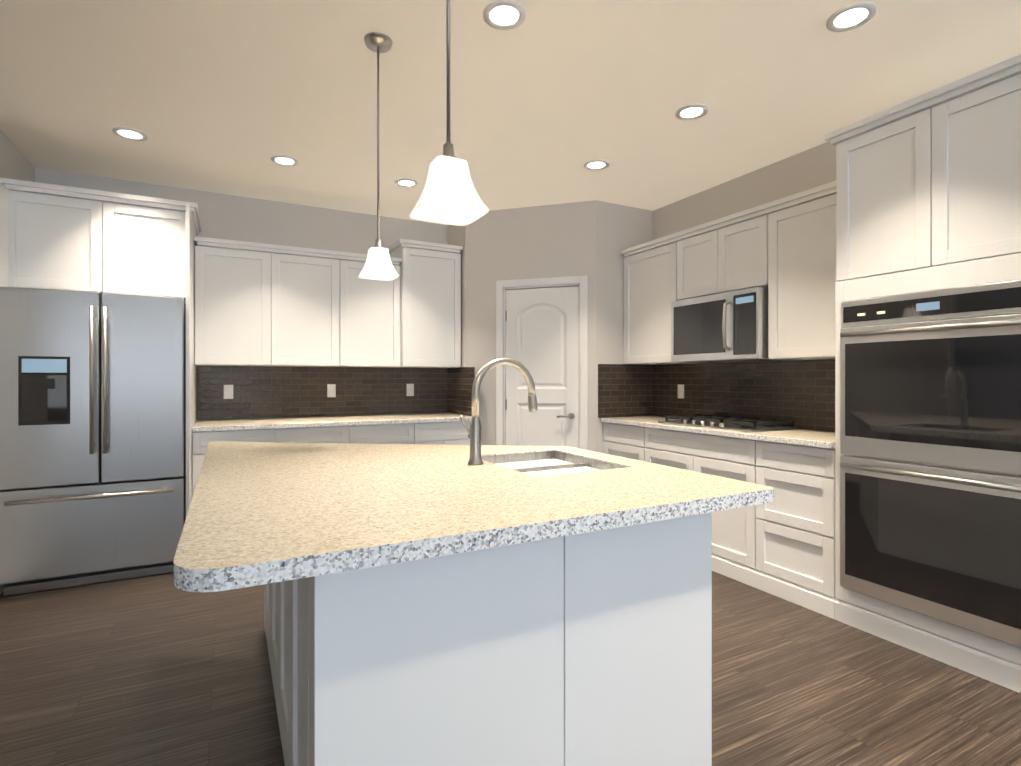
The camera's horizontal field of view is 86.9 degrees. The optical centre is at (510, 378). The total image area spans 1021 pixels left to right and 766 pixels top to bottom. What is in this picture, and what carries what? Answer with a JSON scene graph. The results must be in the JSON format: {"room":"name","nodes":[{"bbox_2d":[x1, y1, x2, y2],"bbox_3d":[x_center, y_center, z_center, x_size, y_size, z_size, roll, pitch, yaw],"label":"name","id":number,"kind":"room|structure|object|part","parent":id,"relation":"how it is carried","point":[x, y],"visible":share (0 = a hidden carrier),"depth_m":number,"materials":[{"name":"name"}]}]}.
{"room":"kitchen","nodes":[
{"label":"kitchen","id":0,"kind":"room"},
{"bbox_2d":[0,130,34,181],"bbox_3d":[-2.934,-0.120,2.868,0.120,2.740,2.050,0,0,-28],"label":"wall","id":1,"kind":"structure","parent":0,"point":[15,163],"depth_m":3.42,"materials":[{"name":"grey paint"}]},
{"bbox_2d":[35,168,447,420],"bbox_3d":[-3.447,-0.120,3.869,9.600,2.740,0.200,0,0,-28],"label":"wall","id":2,"kind":"structure","parent":0,"point":[236,218],"depth_m":4.53,"materials":[{"name":"grey paint"}]},
{"bbox_2d":[194,236,462,367],"bbox_3d":[-1.456,-0.649,4.568,2.102,1.093,0.405,0,0,-28],"label":"upper cabinet","id":3,"kind":"object","parent":2,"relation":"attached to","point":[258,304],"visible":0.94,"depth_m":4.39,"materials":[{"name":"white wood"}]},
{"bbox_2d":[196,366,474,419],"bbox_3d":[-1.396,0.114,4.463,2.113,0.430,0.649,0,0,-28],"label":"backsplash","id":4,"kind":"structure","parent":2,"relation":"attached to","point":[270,392],"depth_m":4.70,"materials":[{"name":"tile"}]},
{"bbox_2d":[224,385,232,398],"bbox_3d":[-2.278,0.107,4.353,0.070,0.115,0.006,0,0,-28],"label":"electrical outlet","id":5,"kind":"object","parent":4,"relation":"attached to","point":[228,391],"visible":1,"depth_m":4.35,"materials":[{"name":"white plastic"}]},
{"bbox_2d":[327,384,335,396],"bbox_3d":[-1.569,0.107,4.724,0.070,0.115,0.006,0,0,-28],"label":"electrical outlet","id":6,"kind":"object","parent":4,"relation":"attached to","point":[331,390],"visible":1,"depth_m":4.72,"materials":[{"name":"white plastic"}]},
{"bbox_2d":[407,384,413,395],"bbox_3d":[-0.940,0.107,5.053,0.070,0.115,0.006,0,0,-28],"label":"electrical outlet","id":7,"kind":"object","parent":4,"relation":"attached to","point":[410,389],"visible":1,"depth_m":5.05,"materials":[{"name":"white plastic"}]},
{"bbox_2d":[0,571,1020,765],"bbox_3d":[-1.139,1.302,-0.537,9.600,0.100,10.150,0,0,-28],"label":"floor","id":8,"kind":"structure","parent":0,"point":[157,670],"depth_m":2.17,"materials":[{"name":"brown wood"}]},
{"bbox_2d":[0,286,185,595],"bbox_3d":[-2.690,0.362,3.607,0.907,1.775,0.908,0,0,-28],"label":"fridge","id":9,"kind":"object","parent":8,"relation":"on","point":[93,437],"visible":0.88,"depth_m":3.24,"materials":[{"name":"grey metal"}]},
{"bbox_3d":[-2.722,0.070,3.147,0.235,0.400,0.012,0,0,-28],"label":"panel","id":10,"kind":"part","parent":9,"relation":"part of","materials":[{"name":"black plastic"}]},
{"bbox_2d":[0,178,200,593],"bbox_3d":[-2.711,0.027,3.672,1.019,2.445,0.828,0,0,-28],"label":"tall cabinet","id":11,"kind":"object","parent":8,"relation":"on","point":[56,237],"visible":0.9,"depth_m":3.45,"materials":[{"name":"white wood"}]},
{"bbox_2d":[192,429,287,496],"bbox_3d":[-2.073,0.808,4.117,0.590,0.884,0.633,0,0,-28],"label":"base cabinet","id":12,"kind":"object","parent":8,"relation":"on","point":[200,441],"depth_m":3.80,"materials":[{"name":"white wood"}]},
{"bbox_2d":[192,413,471,432],"bbox_3d":[-1.394,0.347,4.449,2.102,0.035,0.654,0,0,-28],"label":"countertop","id":13,"kind":"structure","parent":12,"relation":"on","point":[418,418],"depth_m":4.24,"materials":[{"name":"beige stone"}]},
{"bbox_2d":[288,425,359,442],"bbox_3d":[-1.636,0.808,4.346,0.655,0.884,0.633,0,0,-28],"label":"base cabinet","id":14,"kind":"object","parent":8,"relation":"on","point":[338,433],"depth_m":4.12,"materials":[{"name":"white wood"}]},
{"bbox_2d":[360,425,423,443],"bbox_3d":[-1.171,0.808,4.590,0.655,0.884,0.633,0,0,-28],"label":"base cabinet","id":15,"kind":"object","parent":8,"relation":"on","point":[369,434],"depth_m":4.35,"materials":[{"name":"white wood"}]},
{"bbox_2d":[424,421,470,444],"bbox_3d":[-0.734,0.807,4.818,0.590,0.884,0.633,0,0,-28],"label":"base cabinet","id":16,"kind":"object","parent":8,"relation":"on","point":[435,428],"depth_m":4.57,"materials":[{"name":"white wood"}]},
{"bbox_2d":[264,444,711,765],"bbox_3d":[-0.307,0.811,2.207,1.180,0.880,1.791,0,0,-28],"label":"kitchen island","id":17,"kind":"object","parent":8,"relation":"on","point":[475,602],"depth_m":1.39,"materials":[{"name":"wood"}]},
{"bbox_2d":[173,441,636,591],"bbox_3d":[-0.628,0.351,2.091,1.005,0.040,2.154,0,0,-28],"label":"island countertop","id":18,"kind":"structure","parent":17,"relation":"on","point":[259,513],"depth_m":1.35,"materials":[{"name":"beige stone"}]},
{"bbox_2d":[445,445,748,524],"bbox_3d":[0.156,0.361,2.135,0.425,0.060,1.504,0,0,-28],"label":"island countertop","id":19,"kind":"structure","parent":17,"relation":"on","point":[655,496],"depth_m":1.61,"materials":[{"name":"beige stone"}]},
{"bbox_2d":[489,449,640,476],"bbox_3d":[0.143,0.464,2.160,0.449,0.258,0.564,0,0,-28],"label":"sink","id":20,"kind":"object","parent":19,"relation":"in","point":[545,460],"depth_m":2.33,"materials":[{"name":"silver metal"}]},
{"bbox_2d":[603,424,636,459],"bbox_3d":[1.153,0.808,4.407,0.548,0.884,0.572,0,0,-28],"label":"base cabinet","id":21,"kind":"object","parent":8,"relation":"on","point":[620,440],"depth_m":4.34,"materials":[{"name":"white wood"}]},
{"bbox_2d":[637,428,740,581],"bbox_3d":[1.466,0.808,3.809,0.548,0.884,1.034,0,0,-28],"label":"base cabinet","id":22,"kind":"object","parent":8,"relation":"on","point":[720,456],"depth_m":3.50,"materials":[{"name":"white wood"}]},
{"bbox_2d":[741,440,836,618],"bbox_3d":[1.802,0.808,3.167,0.548,0.884,0.542,0,0,-28],"label":"base cabinet","id":23,"kind":"object","parent":8,"relation":"on","point":[782,545],"depth_m":3.02,"materials":[{"name":"white wood"}]},
{"bbox_2d":[601,416,834,447],"bbox_3d":[1.459,0.347,3.780,0.569,0.035,1.946,0,0,-28],"label":"countertop","id":24,"kind":"structure","parent":23,"relation":"on","point":[804,438],"depth_m":3.33,"materials":[{"name":"beige stone"}]},
{"bbox_2d":[658,414,799,431],"bbox_3d":[1.493,0.302,3.769,0.460,0.054,0.820,0,0,-28],"label":"cooktop","id":25,"kind":"object","parent":24,"relation":"in","point":[745,424],"visible":1,"depth_m":3.60,"materials":[{"name":"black metal"}]},
{"bbox_3d":[1.314,0.304,3.676,0.033,0.026,0.354,0,0,-28],"label":"knob","id":26,"kind":"part","parent":25,"relation":"part of","materials":[{"name":"silver metal"}]},
{"bbox_2d":[825,54,1020,692],"bbox_3d":[2.083,-0.012,2.520,0.650,2.525,0.930,0,0,-28],"label":"tall cabinet","id":27,"kind":"object","parent":8,"relation":"on","point":[928,395],"visible":1,"depth_m":2.38,"materials":[{"name":"white wood"}]},
{"bbox_3d":[1.821,0.105,2.384,0.060,0.670,0.690,0,0,-28],"label":"handle","id":28,"kind":"part","parent":27,"relation":"part of","materials":[{"name":"silver metal"}]},
{"bbox_3d":[1.999,0.338,2.477,0.342,1.455,0.770,0,0,-28],"label":"frame","id":29,"kind":"part","parent":27,"relation":"part of","materials":[{"name":"silver metal"}]},
{"bbox_2d":[0,0,1020,224],"bbox_3d":[-1.139,-1.538,-0.539,9.600,0.100,10.150,0,0,-28],"label":"ceiling","id":30,"kind":"structure","parent":0,"point":[549,99],"depth_m":2.76,"materials":[{"name":"beige paint"}]},
{"bbox_2d":[112,127,146,140],"bbox_3d":[-2.313,-1.485,3.277,0.176,0.008,0.176,0,0,-28],"label":"recessed light","id":31,"kind":"object","parent":30,"relation":"in","point":[129,133],"visible":1,"depth_m":3.27,"materials":[{"name":"white"}]},
{"bbox_2d":[271,155,297,165],"bbox_3d":[-1.542,-1.485,3.680,0.176,0.008,0.176,0,0,-28],"label":"recessed light","id":32,"kind":"object","parent":30,"relation":"in","point":[282,160],"visible":1,"depth_m":3.67,"materials":[{"name":"white"}]},
{"bbox_2d":[358,32,398,280],"bbox_3d":[-0.583,-0.968,2.377,0.159,1.040,0.159,0,0,-28],"label":"pendant light","id":33,"kind":"object","parent":30,"relation":"hanging from","point":[378,265],"visible":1,"depth_m":2.36,"materials":[{"name":"white glass"}]},
{"bbox_3d":[-0.583,-1.029,2.377,0.124,0.918,0.124,0,0,-28],"label":"stem","id":34,"kind":"part","parent":33,"relation":"part of","materials":[{"name":"silver metal"}]},
{"bbox_3d":[-0.583,-0.509,2.377,0.159,0.121,0.159,0,0,-28],"label":"lamp shade","id":35,"kind":"part","parent":33,"relation":"part of","materials":[{"name":"white glass"}]},
{"bbox_2d":[395,178,417,186],"bbox_3d":[-0.790,-1.486,4.097,0.176,0.008,0.176,0,0,-28],"label":"recessed light","id":36,"kind":"object","parent":30,"relation":"in","point":[403,182],"visible":1,"depth_m":4.08,"materials":[{"name":"white"}]},
{"bbox_2d":[410,0,488,225],"bbox_3d":[-0.147,-0.938,1.274,0.159,1.100,0.159,0,0,-28],"label":"pendant light","id":37,"kind":"object","parent":30,"relation":"hanging from","point":[449,195],"visible":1,"depth_m":1.25,"materials":[{"name":"white glass"}]},
{"bbox_3d":[-0.147,-0.999,1.274,0.124,0.978,0.124,0,0,-28],"label":"stem","id":38,"kind":"part","parent":37,"relation":"part of","materials":[{"name":"silver metal"}]},
{"bbox_3d":[-0.147,-0.448,1.274,0.159,0.121,0.159,0,0,-28],"label":"lamp shade","id":39,"kind":"part","parent":37,"relation":"part of","materials":[{"name":"white glass"}]},
{"bbox_2d":[483,0,525,29],"bbox_3d":[-0.025,-1.485,2.206,0.176,0.008,0.176,0,0,-28],"label":"recessed light","id":40,"kind":"object","parent":30,"relation":"in","point":[504,14],"visible":1,"depth_m":2.20,"materials":[{"name":"white"}]},
{"bbox_2d":[584,160,608,169],"bbox_3d":[0.599,-1.485,3.752,0.176,0.008,0.176,0,0,-28],"label":"recessed light","id":41,"kind":"object","parent":30,"relation":"in","point":[596,164],"visible":1,"depth_m":3.74,"materials":[{"name":"white"}]},
{"bbox_2d":[675,104,707,119],"bbox_3d":[1.011,-1.485,3.008,0.176,0.008,0.176,0,0,-28],"label":"recessed light","id":42,"kind":"object","parent":30,"relation":"in","point":[691,111],"visible":1,"depth_m":3.00,"materials":[{"name":"white"}]},
{"bbox_2d":[826,2,876,31],"bbox_3d":[1.401,-1.485,2.219,0.176,0.008,0.176,0,0,-28],"label":"recessed light","id":43,"kind":"object","parent":30,"relation":"in","point":[850,17],"visible":1,"depth_m":2.21,"materials":[{"name":"white"}]},
{"bbox_2d":[448,200,652,452],"bbox_3d":[0.327,-0.121,5.016,1.450,2.740,1.270,0,0,-28],"label":"wall","id":44,"kind":"structure","parent":0,"point":[591,240],"depth_m":4.65,"materials":[{"name":"grey paint"}]},
{"bbox_2d":[496,276,586,449],"bbox_3d":[0.275,0.193,4.682,0.804,2.112,0.118,0,0,17],"label":"door frame","id":45,"kind":"structure","parent":44,"relation":"attached to","point":[553,282],"depth_m":4.63,"materials":[{"name":"white wood"}]},
{"bbox_2d":[505,286,578,447],"bbox_3d":[0.270,0.231,4.669,0.487,2.024,0.486,0,0,-28],"label":"pantry door","id":46,"kind":"structure","parent":44,"relation":"in","point":[542,335],"depth_m":4.65,"materials":[{"name":"white wood"}]},
{"bbox_3d":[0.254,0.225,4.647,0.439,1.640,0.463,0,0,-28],"label":"handle","id":47,"kind":"part","parent":46,"relation":"part of","materials":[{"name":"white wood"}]},
{"bbox_2d":[598,364,652,417],"bbox_3d":[0.996,0.104,4.643,0.590,0.450,0.009,0,0,-28],"label":"backsplash","id":48,"kind":"structure","parent":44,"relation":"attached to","point":[625,390],"depth_m":4.63,"materials":[{"name":"tile"}]},
{"bbox_2d":[653,141,835,431],"bbox_3d":[3.071,-0.119,1.553,0.200,2.740,9.950,0,0,-28],"label":"wall","id":49,"kind":"structure","parent":0,"point":[813,167],"depth_m":3.88,"materials":[{"name":"grey paint"}]},
{"bbox_2d":[620,237,704,364],"bbox_3d":[1.261,-0.593,4.436,0.330,0.943,0.618,0,0,-28],"label":"upper cabinet","id":50,"kind":"object","parent":49,"relation":"attached to","point":[649,270],"depth_m":4.36,"materials":[{"name":"white wood"}]},
{"bbox_2d":[676,225,707,300],"bbox_3d":[1.509,-0.827,3.962,0.330,0.475,0.452,0,0,-28],"label":"upper cabinet","id":51,"kind":"object","parent":49,"relation":"attached to","point":[691,248],"depth_m":3.95,"materials":[{"name":"white wood"}]},
{"bbox_2d":[708,205,767,294],"bbox_3d":[1.661,-0.827,3.672,0.330,0.475,0.452,0,0,-28],"label":"upper cabinet","id":52,"kind":"object","parent":49,"relation":"attached to","point":[737,246],"depth_m":3.59,"materials":[{"name":"white wood"}]},
{"bbox_2d":[671,287,779,362],"bbox_3d":[1.527,-0.350,3.787,0.458,0.450,0.750,0,0,-28],"label":"microwave","id":53,"kind":"object","parent":52,"relation":"attached to","point":[732,326],"visible":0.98,"depth_m":3.62,"materials":[{"name":"silver metal"}]},
{"bbox_3d":[1.466,-0.355,3.479,0.065,0.340,0.201,0,0,-28],"label":"handle","id":54,"kind":"part","parent":53,"relation":"part of","materials":[{"name":"silver metal"}]},
{"bbox_2d":[653,359,834,431],"bbox_3d":[1.713,0.104,3.919,0.009,0.450,1.956,0,0,-28],"label":"backsplash","id":55,"kind":"structure","parent":49,"relation":"attached to","point":[800,394],"depth_m":3.85,"materials":[{"name":"tile"}]},
{"bbox_2d":[678,385,683,398],"bbox_3d":[1.414,0.107,4.473,0.006,0.115,0.070,0,0,-28],"label":"electrical outlet","id":56,"kind":"object","parent":55,"relation":"attached to","point":[680,391],"visible":1,"depth_m":4.46,"materials":[{"name":"white plastic"}]},
{"bbox_2d":[768,185,837,359],"bbox_3d":[1.895,-0.593,3.224,0.330,0.943,0.558,0,0,-28],"label":"upper cabinet","id":57,"kind":"object","parent":49,"relation":"attached to","point":[783,250],"depth_m":3.19,"materials":[{"name":"white wood"}]}
]}

